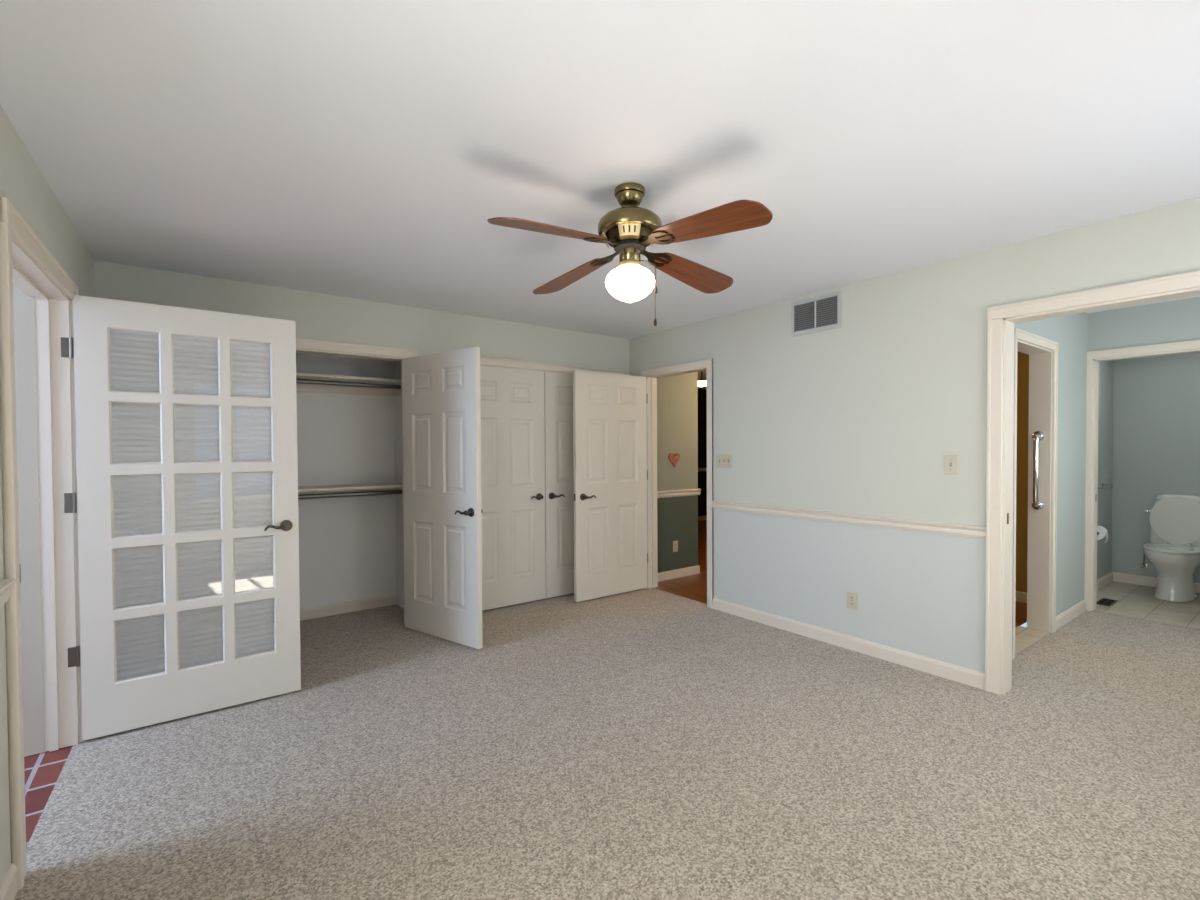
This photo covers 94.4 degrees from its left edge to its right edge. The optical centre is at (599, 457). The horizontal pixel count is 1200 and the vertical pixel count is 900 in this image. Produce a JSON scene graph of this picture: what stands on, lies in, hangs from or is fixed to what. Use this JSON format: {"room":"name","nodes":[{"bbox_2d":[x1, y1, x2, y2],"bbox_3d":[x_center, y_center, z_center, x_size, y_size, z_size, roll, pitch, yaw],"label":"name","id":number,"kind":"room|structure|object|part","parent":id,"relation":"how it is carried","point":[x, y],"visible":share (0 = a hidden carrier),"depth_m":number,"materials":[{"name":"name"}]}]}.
{"room":"empty bedroom","nodes":[
{"label":"empty bedroom","id":0,"kind":"room"},
{"bbox_2d":[13,284,44,756],"bbox_3d":[-3.483,0.095,1.851,2.315,2.500,0.147,-1,1,-37],"label":"wall","id":1,"kind":"structure","parent":0,"point":[23,305],"depth_m":2.47,"materials":[{"name":"beige paint"}]},
{"bbox_2d":[0,105,94,884],"bbox_3d":[-1.559,0.126,1.208,0.130,2.440,4.970,-1,1,-35],"label":"wall","id":2,"kind":"structure","parent":0,"point":[22,182],"depth_m":1.92,"materials":[{"name":"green paint"}]},
{"bbox_2d":[0,579,15,605],"bbox_3d":[-1.007,0.419,0.567,0.027,0.068,2.780,-1,1,-35],"label":"trim","id":3,"kind":"structure","parent":2,"relation":"attached to","point":[5,584],"depth_m":1.66,"materials":[{"name":"beige paint"}]},
{"bbox_2d":[0,863,17,899],"bbox_3d":[-1.008,1.309,0.579,0.014,0.090,2.780,-1,1,-35],"label":"baseboard","id":4,"kind":"structure","parent":2,"relation":"attached to","point":[9,885],"depth_m":1.67,"materials":[{"name":"beige paint"}]},
{"bbox_2d":[0,197,83,889],"bbox_3d":[-2.189,0.268,2.130,0.156,2.130,1.140,-1,1,-35],"label":"trim","id":5,"kind":"structure","parent":2,"relation":"attached to","point":[26,263],"depth_m":2.49,"materials":[{"name":"beige paint"}]},
{"bbox_2d":[61,295,300,740],"bbox_3d":[-2.071,0.277,2.831,0.948,2.058,0.152,-1,1,-37],"label":"door","id":6,"kind":"structure","parent":2,"relation":"in","point":[186,418],"depth_m":2.80,"materials":[{"name":"beige paint"}]},
{"bbox_2d":[110,330,273,679],"bbox_3d":[-2.060,0.228,2.849,0.700,1.720,0.005,-1,1,-37],"label":"pleated shade","id":7,"kind":"object","parent":6,"relation":"attached to","point":[135,427],"depth_m":2.83,"materials":[{"name":"white fabric"}]},
{"bbox_3d":[-1.745,0.375,2.995,0.112,0.031,0.021,-1,1,-37],"label":"lever","id":8,"kind":"part","parent":6,"relation":"part of","materials":[{"name":"grey metal"}]},
{"bbox_3d":[-1.712,0.373,3.042,0.062,0.062,0.057,-1,1,-37],"label":"handle","id":9,"kind":"part","parent":6,"relation":"part of","materials":[{"name":"grey metal"}]},
{"bbox_2d":[24,746,72,846],"bbox_3d":[-2.751,1.359,1.034,2.470,0.001,2.800,-1,1,-37],"label":"floor","id":10,"kind":"structure","parent":0,"point":[42,771],"depth_m":2.31,"materials":[{"name":"red tile"}]},
{"bbox_2d":[296,353,403,608],"bbox_3d":[-1.621,0.065,4.674,4.080,2.440,0.660,-1,1,-37],"label":"wall","id":11,"kind":"structure","parent":0,"point":[351,549],"depth_m":4.64,"materials":[{"name":"white paint"}]},
{"bbox_2d":[296,372,400,395],"bbox_3d":[-2.440,-0.573,4.145,1.873,0.110,0.348,-1,1,-37],"label":"closet shelf","id":12,"kind":"object","parent":11,"relation":"attached to","point":[316,388],"visible":0.22,"depth_m":4.49,"materials":[{"name":"beige paint"}]},
{"bbox_2d":[300,594,396,620],"bbox_3d":[-2.535,1.252,4.309,1.885,0.090,0.014,-1,1,-37],"label":"baseboard","id":13,"kind":"structure","parent":11,"relation":"attached to","point":[387,600],"depth_m":4.63,"materials":[{"name":"beige paint"}]},
{"bbox_2d":[296,379,400,388],"bbox_3d":[-2.365,-0.566,4.021,1.856,0.034,0.034,-1,1,-37],"label":"closet rod","id":14,"kind":"object","parent":11,"relation":"attached to","point":[303,381],"visible":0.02,"depth_m":4.31,"materials":[{"name":"grey"}]},
{"bbox_2d":[298,483,401,499],"bbox_3d":[-2.436,0.287,4.160,1.873,0.110,0.348,-1,1,-37],"label":"closet shelf","id":15,"kind":"object","parent":11,"relation":"attached to","point":[322,489],"visible":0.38,"depth_m":4.48,"materials":[{"name":"beige paint"}]},
{"bbox_2d":[298,490,401,498],"bbox_3d":[-2.361,0.293,4.036,1.856,0.034,0.034,-1,1,-37],"label":"closet rod","id":16,"kind":"object","parent":11,"relation":"attached to","point":[387,492],"visible":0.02,"depth_m":4.32,"materials":[{"name":"grey"}]},
{"bbox_2d":[94,260,628,374],"bbox_3d":[-1.379,0.069,4.368,4.100,2.440,0.120,-1,1,-37],"label":"wall","id":17,"kind":"structure","parent":0,"point":[317,316],"depth_m":4.04,"materials":[{"name":"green paint"}]},
{"bbox_2d":[296,338,416,622],"bbox_3d":[-2.163,0.247,3.769,1.824,2.114,0.144,-1,1,-37],"label":"trim","id":18,"kind":"structure","parent":17,"relation":"attached to","point":[374,352],"depth_m":4.02,"materials":[{"name":"beige paint"}]},
{"bbox_2d":[402,347,482,648],"bbox_3d":[-1.139,0.270,3.959,0.815,2.022,0.149,0,1,36],"label":"door","id":19,"kind":"structure","parent":17,"relation":"in","point":[441,417],"depth_m":3.91,"materials":[{"name":"beige paint"}]},
{"bbox_3d":[-0.883,0.368,3.721,0.062,0.062,0.057,0,1,36],"label":"handle","id":20,"kind":"part","parent":19,"relation":"part of","materials":[{"name":"grey metal"}]},
{"bbox_2d":[480,366,545,610],"bbox_3d":[-0.808,0.255,4.713,0.810,2.022,0.092,-1,1,-37],"label":"door","id":21,"kind":"structure","parent":17,"relation":"in","point":[512,406],"depth_m":4.77,"materials":[{"name":"beige paint"}]},
{"bbox_3d":[-0.522,0.345,4.906,0.062,0.062,0.057,-1,1,-37],"label":"handle","id":22,"kind":"part","parent":21,"relation":"part of","materials":[{"name":"grey metal"}]},
{"bbox_2d":[480,356,622,374],"bbox_3d":[-0.516,0.217,5.002,1.770,2.114,0.144,-1,1,-37],"label":"trim","id":23,"kind":"structure","parent":17,"relation":"attached to","point":[484,361],"depth_m":4.87,"materials":[{"name":"beige paint"}]},
{"bbox_2d":[544,372,573,597],"bbox_3d":[-0.155,0.243,5.202,0.810,2.022,0.092,-1,1,-37],"label":"door","id":24,"kind":"structure","parent":17,"relation":"in","point":[558,388],"depth_m":5.06,"materials":[{"name":"beige paint"}]},
{"bbox_3d":[-0.418,0.344,4.984,0.062,0.062,0.057,-1,1,-37],"label":"handle","id":25,"kind":"part","parent":24,"relation":"part of","materials":[{"name":"grey metal"}]},
{"bbox_2d":[0,0,1199,388],"bbox_3d":[1.140,-1.225,4.976,9.300,0.100,7.900,-1,1,-37],"label":"ceiling","id":26,"kind":"structure","parent":0,"point":[356,149],"depth_m":1.91,"materials":[{"name":"white paint"}]},
{"bbox_2d":[487,182,772,325],"bbox_3d":[0.126,-0.838,2.328,0.982,0.571,0.982,0,1,4],"label":"ceiling fan","id":27,"kind":"object","parent":26,"relation":"hanging from","point":[630,228],"visible":1,"depth_m":2.25,"materials":[{"name":"brown wood"}]},
{"bbox_3d":[-0.183,-0.845,2.061,0.491,0.006,0.166,-9,18,-40],"label":"blade","id":28,"kind":"part","parent":27,"relation":"part of","materials":[{"name":"brown wood"}]},
{"bbox_3d":[-0.142,-0.855,2.637,0.166,0.006,0.491,-17,6,-41],"label":"blade","id":29,"kind":"part","parent":27,"relation":"part of","materials":[{"name":"brown wood"}]},
{"bbox_3d":[0.118,-0.912,2.224,0.092,0.038,0.030,0,1,4],"label":"slotted plate","id":30,"kind":"part","parent":27,"relation":"part of","materials":[{"name":"gold metal"}]},
{"bbox_3d":[0.126,-0.726,2.330,0.208,0.150,0.208,-1,1,-37],"label":"globe","id":31,"kind":"part","parent":27,"relation":"part of","materials":[{"name":"white glass"}]},
{"bbox_3d":[0.435,-0.857,2.595,0.491,0.006,0.166,6,-16,-41],"label":"blade","id":32,"kind":"part","parent":27,"relation":"part of","materials":[{"name":"brown wood"}]},
{"bbox_3d":[0.393,-0.847,2.019,0.166,0.006,0.491,15,-4,-41],"label":"blade","id":33,"kind":"part","parent":27,"relation":"part of","materials":[{"name":"brown wood"}]},
{"bbox_2d":[698,371,706,386],"bbox_3d":[1.350,-1.081,7.385,0.310,0.275,0.310,-1,1,-37],"label":"ceiling lamp","id":34,"kind":"object","parent":26,"relation":"attached to","point":[702,382],"visible":0.39,"depth_m":7.29,"materials":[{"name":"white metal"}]},
{"bbox_3d":[1.351,-0.981,7.387,0.296,0.076,0.296,-1,1,-37],"label":"lamp shade","id":35,"kind":"part","parent":34,"relation":"part of","materials":[{"name":"white"}]},
{"bbox_2d":[14,588,1199,899],"bbox_3d":[0.796,1.293,3.496,6.540,0.001,5.410,-1,1,-37],"label":"floor","id":36,"kind":"structure","parent":0,"point":[652,743],"depth_m":2.31,"materials":[{"name":"carpet"}]},
{"bbox_2d":[1015,626,1049,654],"bbox_3d":[2.905,1.271,3.883,0.760,0.001,0.190,-1,1,-37],"label":"floor","id":37,"kind":"structure","parent":36,"relation":"on","point":[1024,636],"depth_m":3.95,"materials":[{"name":"beige tile"}]},
{"bbox_2d":[657,372,697,572],"bbox_3d":[0.722,0.003,5.798,0.740,2.500,0.110,-1,1,-37],"label":"wall","id":38,"kind":"structure","parent":0,"point":[677,395],"depth_m":5.80,"materials":[{"name":"grey paint"}]},
{"bbox_2d":[668,453,679,466],"bbox_3d":[0.769,0.021,5.753,0.156,0.144,0.016,-1,1,-37],"label":"heart ornament","id":39,"kind":"object","parent":38,"relation":"attached to","point":[674,458],"visible":1,"depth_m":5.75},
{"bbox_2d":[673,540,677,551],"bbox_3d":[0.787,0.921,5.784,0.072,0.116,0.010,-1,1,-37],"label":"wall outlet","id":40,"kind":"object","parent":38,"relation":"attached to","point":[675,543],"visible":1,"depth_m":5.78,"materials":[{"name":"beige plastic"}]},
{"bbox_2d":[658,565,699,581],"bbox_3d":[0.771,1.209,5.774,0.754,0.090,0.014,-1,1,-37],"label":"baseboard","id":41,"kind":"structure","parent":38,"relation":"attached to","point":[666,575],"depth_m":5.80,"materials":[{"name":"beige paint"}]},
{"bbox_2d":[657,489,700,497],"bbox_3d":[0.775,0.372,5.758,0.765,0.068,0.026,-1,1,-37],"label":"trim","id":42,"kind":"structure","parent":38,"relation":"attached to","point":[688,492],"depth_m":5.78,"materials":[{"name":"beige paint"}]},
{"bbox_2d":[698,389,706,515],"bbox_3d":[1.688,-0.049,8.495,4.240,2.500,2.850,-1,1,-37],"label":"wall","id":43,"kind":"structure","parent":0,"point":[702,393],"depth_m":10.31,"materials":[{"name":"black paint"}]},
{"bbox_2d":[698,515,706,520],"bbox_3d":[0.904,1.141,9.571,4.040,0.090,0.014,-1,1,-37],"label":"baseboard","id":44,"kind":"structure","parent":43,"relation":"attached to","point":[700,518],"depth_m":10.31,"materials":[{"name":"beige paint"}]},
{"bbox_2d":[655,520,1026,626],"bbox_3d":[2.242,1.219,7.197,4.945,0.001,5.920,-1,1,-37],"label":"floor","id":45,"kind":"structure","parent":0,"point":[694,587],"depth_m":5.51,"materials":[{"name":"brown wood"}]},
{"bbox_2d":[629,197,1199,672],"bbox_3d":[1.748,0.064,3.712,0.120,2.440,4.920,-1,1,-37],"label":"wall","id":46,"kind":"structure","parent":0,"point":[861,416],"depth_m":3.55,"materials":[{"name":"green paint"}]},
{"bbox_2d":[573,370,647,601],"bbox_3d":[0.122,0.243,5.108,0.860,2.022,0.149,-1,1,-37],"label":"door","id":47,"kind":"structure","parent":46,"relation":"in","point":[610,470],"depth_m":5.06,"materials":[{"name":"beige paint"}]},
{"bbox_3d":[-0.133,0.344,4.861,0.062,0.062,0.057,-1,1,-37],"label":"handle","id":48,"kind":"part","parent":47,"relation":"part of","materials":[{"name":"grey metal"}]},
{"bbox_2d":[640,359,713,608],"bbox_3d":[0.724,0.215,5.065,0.146,2.102,0.900,-1,1,-37],"label":"trim","id":49,"kind":"structure","parent":46,"relation":"attached to","point":[652,375],"depth_m":5.33,"materials":[{"name":"beige paint"}]},
{"bbox_2d":[716,454,731,467],"bbox_3d":[1.017,0.026,4.572,0.018,0.116,0.164,-1,1,-37],"label":"light switch","id":50,"kind":"object","parent":46,"relation":"attached to","point":[722,460],"visible":1,"depth_m":4.57,"materials":[{"name":"beige plastic"}]},
{"bbox_2d":[791,291,841,335],"bbox_3d":[1.510,-1.004,3.894,0.012,0.244,0.390,-1,1,-37],"label":"air vent","id":51,"kind":"object","parent":46,"relation":"in","point":[823,312],"visible":1,"depth_m":3.88,"materials":[{"name":"white metal"}]},
{"bbox_2d":[711,501,985,538],"bbox_3d":[1.542,0.406,3.874,0.026,0.068,1.992,-1,1,-37],"label":"trim","id":52,"kind":"structure","parent":46,"relation":"attached to","point":[973,531],"depth_m":3.63,"materials":[{"name":"beige paint"}]},
{"bbox_2d":[713,598,984,689],"bbox_3d":[1.552,1.237,3.892,0.014,0.090,1.992,-1,1,-37],"label":"baseboard","id":53,"kind":"structure","parent":46,"relation":"attached to","point":[970,677],"depth_m":3.65,"materials":[{"name":"beige paint"}]},
{"bbox_2d":[847,591,857,609],"bbox_3d":[1.684,0.953,3.712,0.010,0.116,0.072,-1,1,-37],"label":"wall outlet","id":54,"kind":"object","parent":46,"relation":"attached to","point":[852,597],"visible":1,"depth_m":3.71,"materials":[{"name":"beige plastic"}]},
{"bbox_2d":[944,454,957,473],"bbox_3d":[2.030,0.037,3.220,0.018,0.116,0.072,-1,1,-37],"label":"light switch","id":55,"kind":"object","parent":46,"relation":"attached to","point":[950,460],"visible":1,"depth_m":3.22,"materials":[{"name":"beige plastic"}]},
{"bbox_2d":[985,270,1199,694],"bbox_3d":[2.589,0.242,2.579,0.150,2.116,1.331,-1,1,-37],"label":"trim","id":56,"kind":"structure","parent":46,"relation":"attached to","point":[1000,328],"depth_m":3.03,"materials":[{"name":"beige paint"}]},
{"bbox_2d":[1016,351,1028,592],"bbox_3d":[1.226,-0.009,6.369,2.230,2.500,5.800,-1,1,-37],"label":"wall","id":57,"kind":"structure","parent":0,"point":[1022,358],"depth_m":4.82,"materials":[{"name":"brown paint"}]},
{"bbox_2d":[1016,591,1026,602],"bbox_3d":[2.872,1.196,5.882,0.014,0.090,2.980,-1,1,-37],"label":"baseboard","id":58,"kind":"structure","parent":57,"relation":"attached to","point":[1020,596],"depth_m":4.82,"materials":[{"name":"beige paint"}]},
{"bbox_2d":[1014,313,1087,615],"bbox_3d":[3.100,0.052,3.980,2.365,2.440,0.128,-1,1,-37],"label":"wall","id":59,"kind":"structure","parent":0,"point":[1070,332],"depth_m":4.31,"materials":[{"name":"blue paint"}]},
{"bbox_2d":[1012,328,1057,659],"bbox_3d":[2.921,0.225,3.835,0.880,2.102,0.154,-1,1,-37],"label":"trim","id":60,"kind":"structure","parent":59,"relation":"attached to","point":[1043,362],"depth_m":4.03,"materials":[{"name":"beige paint"}]},
{"bbox_2d":[1032,431,1043,509],"bbox_3d":[3.179,0.093,4.047,0.066,0.577,0.072,-1,1,-37],"label":"grab bar","id":61,"kind":"object","parent":59,"relation":"attached to","point":[1037,436],"visible":1,"depth_m":4.03,"materials":[{"name":"silver metal"}]},
{"bbox_2d":[1056,599,1086,629],"bbox_3d":[3.665,1.218,4.331,0.875,0.090,0.014,-1,1,-37],"label":"baseboard","id":62,"kind":"structure","parent":59,"relation":"attached to","point":[1079,608],"depth_m":4.32,"materials":[{"name":"beige paint"}]},
{"bbox_2d":[1097,572,1112,589],"bbox_3d":[4.575,1.195,5.150,1.365,0.090,0.014,-1,1,-37],"label":"baseboard","id":63,"kind":"structure","parent":59,"relation":"attached to","point":[1108,578],"depth_m":5.37,"materials":[{"name":"beige paint"}]},
{"bbox_2d":[1087,297,1199,610],"bbox_3d":[4.542,0.045,3.944,0.100,2.440,1.660,-1,1,-37],"label":"wall","id":64,"kind":"structure","parent":0,"point":[1176,320],"depth_m":4.29,"materials":[{"name":"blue paint"}]},
{"bbox_2d":[1084,340,1199,610],"bbox_3d":[4.303,0.199,4.248,0.126,2.125,0.940,-1,1,-37],"label":"trim","id":65,"kind":"structure","parent":64,"relation":"attached to","point":[1192,346],"depth_m":4.54,"materials":[{"name":"beige paint"}]},
{"bbox_2d":[1095,581,1199,628],"bbox_3d":[4.913,1.250,4.650,1.445,0.001,1.400,-1,1,-37],"label":"floor","id":66,"kind":"structure","parent":0,"point":[1136,601],"depth_m":4.68,"materials":[{"name":"beige tile"}]},
{"bbox_2d":[1096,598,1117,605],"bbox_3d":[4.368,1.245,4.798,0.270,0.006,0.100,-1,1,-37],"label":"floor vent","id":67,"kind":"object","parent":66,"relation":"in","point":[1107,602],"visible":0.95,"depth_m":4.79,"materials":[{"name":"brown metal"}]},
{"bbox_2d":[1098,599,1114,604],"bbox_3d":[4.368,1.244,4.798,0.236,0.004,0.072,-1,1,-37],"label":"grille","id":68,"kind":"object","parent":67,"relation":"attached to","point":[1102,601],"depth_m":4.79,"materials":[{"name":"brown metal"}]},
{"bbox_2d":[1142,494,1199,601],"bbox_3d":[5.105,0.792,4.960,0.719,0.897,0.422,-1,1,-37],"label":"toilet","id":69,"kind":"object","parent":66,"relation":"on","point":[1173,550],"visible":1,"depth_m":4.95,"materials":[{"name":"white ceramic"}]},
{"bbox_3d":[5.048,0.799,4.897,0.552,0.018,0.384,-1,1,-37],"label":"seat","id":70,"kind":"part","parent":69,"relation":"part of","materials":[{"name":"white plastic"}]},
{"bbox_3d":[5.094,1.025,4.935,0.648,0.432,0.372,-1,1,-37],"label":"bowl","id":71,"kind":"part","parent":69,"relation":"part of","materials":[{"name":"white ceramic"}]},
{"bbox_3d":[5.236,0.567,5.035,0.036,0.444,0.374,-1,1,-37],"label":"lid","id":72,"kind":"part","parent":69,"relation":"part of","materials":[{"name":"white plastic"}]},
{"bbox_3d":[5.325,0.598,5.103,0.184,0.411,0.390,-1,1,-37],"label":"tank","id":73,"kind":"part","parent":69,"relation":"part of","materials":[{"name":"white ceramic"}]},
{"bbox_3d":[5.322,0.366,5.097,0.196,0.051,0.330,-1,1,-37],"label":"tank lid","id":74,"kind":"part","parent":69,"relation":"part of","materials":[{"name":"white ceramic"}]},
{"bbox_2d":[1097,352,1199,586],"bbox_3d":[5.106,0.033,4.497,1.465,2.440,1.870,-1,1,-37],"label":"wall","id":75,"kind":"structure","parent":0,"point":[1149,407],"depth_m":5.34,"materials":[{"name":"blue paint"}]},
{"bbox_2d":[1098,483,1112,488],"bbox_3d":[4.584,0.270,5.104,0.648,0.048,0.078,-1,1,-37],"label":"towel bar","id":76,"kind":"object","parent":75,"relation":"attached to","point":[1103,485],"visible":0.54,"depth_m":5.19,"materials":[{"name":"silver metal"}]},
{"bbox_2d":[1140,555,1147,567],"bbox_3d":[5.221,0.943,5.339,0.097,0.233,0.044,-1,1,-37],"label":"water supply valve","id":77,"kind":"object","parent":75,"relation":"attached to","point":[1144,564],"visible":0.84,"depth_m":5.33,"materials":[{"name":"silver metal"}]},
{"bbox_2d":[1112,572,1199,592],"bbox_3d":[5.474,1.192,5.076,0.014,0.090,1.210,-1,1,-37],"label":"baseboard","id":78,"kind":"structure","parent":75,"relation":"attached to","point":[1117,577],"depth_m":5.40,"materials":[{"name":"beige paint"}]},
{"bbox_3d":[4.465,0.672,5.023,0.162,0.043,0.074,-1,1,-37],"label":"toilet paper holder","id":79,"kind":"object","parent":75,"relation":"attached to","visible":0},
{"bbox_2d":[1097,526,1107,544],"bbox_3d":[4.510,0.702,5.020,0.220,0.176,0.117,-1,1,-37],"label":"toilet paper roll","id":80,"kind":"object","parent":79,"relation":"on","point":[1103,533],"visible":0.52,"depth_m":4.94,"materials":[{"name":"white paper"}]}
]}

